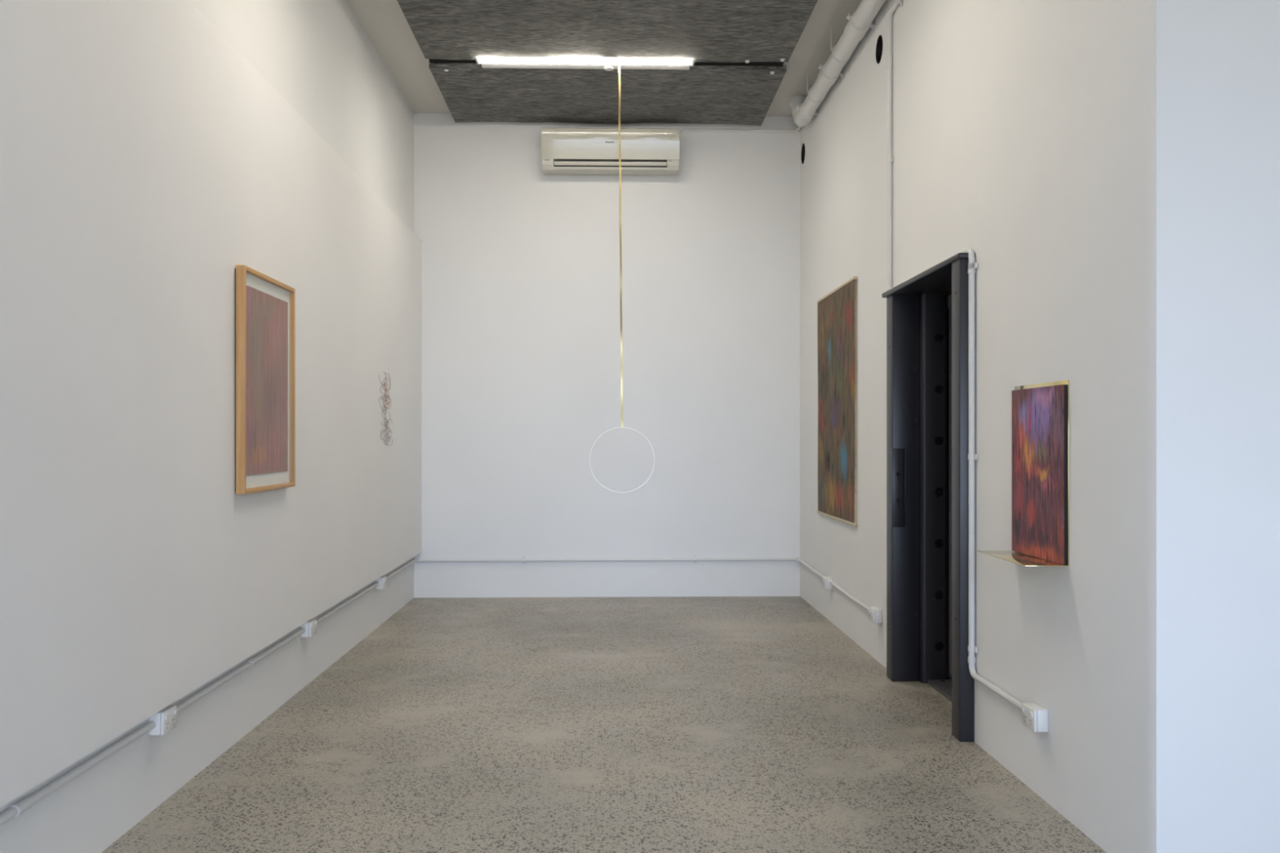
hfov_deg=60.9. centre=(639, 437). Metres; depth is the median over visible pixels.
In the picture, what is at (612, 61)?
diffuser
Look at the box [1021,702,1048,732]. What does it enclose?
power outlet
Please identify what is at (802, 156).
air vent
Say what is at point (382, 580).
power outlet
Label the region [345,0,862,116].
ceiling
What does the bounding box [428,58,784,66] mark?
track
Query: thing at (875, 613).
power outlet
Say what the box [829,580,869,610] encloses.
conduit
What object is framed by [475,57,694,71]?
ceiling light
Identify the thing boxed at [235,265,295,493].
framed picture
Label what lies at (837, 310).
painting
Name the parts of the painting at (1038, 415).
panel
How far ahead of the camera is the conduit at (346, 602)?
6.51 m
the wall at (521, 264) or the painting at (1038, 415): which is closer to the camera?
the painting at (1038, 415)
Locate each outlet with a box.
[149,704,177,735]
[301,618,317,637]
[375,575,386,589]
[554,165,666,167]
[822,576,833,589]
[868,606,882,623]
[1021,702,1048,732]
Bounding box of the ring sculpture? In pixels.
[589,65,654,492]
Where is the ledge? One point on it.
(1022, 559)
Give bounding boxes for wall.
[0,0,413,852]
[413,113,799,597]
[800,0,1156,852]
[1156,0,1279,852]
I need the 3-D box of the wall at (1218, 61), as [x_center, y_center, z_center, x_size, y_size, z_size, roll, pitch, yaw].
[2.352,-0.673,3.273,1.720,3.966,0.200,0,0,-2]
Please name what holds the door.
in the wall at (1024, 131)
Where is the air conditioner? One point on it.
(564, 151)
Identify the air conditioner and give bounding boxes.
[541,128,679,175]
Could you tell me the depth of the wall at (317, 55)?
5.33 m
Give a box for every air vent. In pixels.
[800,143,804,164]
[875,35,882,63]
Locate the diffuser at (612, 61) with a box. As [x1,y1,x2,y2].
[478,57,692,65]
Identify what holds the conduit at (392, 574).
attached to the wall at (317, 55)
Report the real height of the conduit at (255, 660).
0.033 m
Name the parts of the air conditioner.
panel, casing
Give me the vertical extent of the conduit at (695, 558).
0.068 m
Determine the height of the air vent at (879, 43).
0.159 m
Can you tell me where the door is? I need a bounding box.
[881,253,975,742]
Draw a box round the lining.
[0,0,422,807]
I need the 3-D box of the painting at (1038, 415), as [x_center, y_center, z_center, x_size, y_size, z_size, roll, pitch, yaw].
[1.448,0.127,3.962,0.014,0.618,0.478,0,0,-2]
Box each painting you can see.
[817,276,857,526]
[1011,384,1066,564]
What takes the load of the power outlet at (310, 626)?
attached to the wall at (317, 55)
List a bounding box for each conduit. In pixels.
[0,720,155,826]
[176,627,306,713]
[316,582,378,623]
[386,558,416,579]
[414,555,797,564]
[796,557,825,578]
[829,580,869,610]
[886,0,1022,710]
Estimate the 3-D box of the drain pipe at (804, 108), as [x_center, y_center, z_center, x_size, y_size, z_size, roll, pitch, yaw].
[1.312,-2.534,6.408,0.175,0.253,4.340,0,0,-2]
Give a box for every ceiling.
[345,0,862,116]
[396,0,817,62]
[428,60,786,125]
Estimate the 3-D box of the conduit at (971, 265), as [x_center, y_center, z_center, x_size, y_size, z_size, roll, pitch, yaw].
[1.413,-0.679,5.046,0.033,3.410,2.066,0,0,-2]
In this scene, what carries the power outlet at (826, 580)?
attached to the wall at (1024, 131)
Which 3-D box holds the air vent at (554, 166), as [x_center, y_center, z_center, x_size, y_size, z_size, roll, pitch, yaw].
[-0.240,-2.201,8.848,0.912,0.082,0.022,0,0,-2]
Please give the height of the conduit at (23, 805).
0.033 m
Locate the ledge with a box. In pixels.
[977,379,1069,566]
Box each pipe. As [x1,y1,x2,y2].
[680,126,801,137]
[789,0,885,126]
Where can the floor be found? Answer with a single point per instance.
(563, 724)
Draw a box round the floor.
[101,595,1106,852]
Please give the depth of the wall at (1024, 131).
4.08 m
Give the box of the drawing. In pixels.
[378,371,392,445]
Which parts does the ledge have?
plate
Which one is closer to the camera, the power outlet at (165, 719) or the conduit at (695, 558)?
the power outlet at (165, 719)
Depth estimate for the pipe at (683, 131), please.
8.96 m
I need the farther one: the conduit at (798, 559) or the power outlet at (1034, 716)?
the conduit at (798, 559)

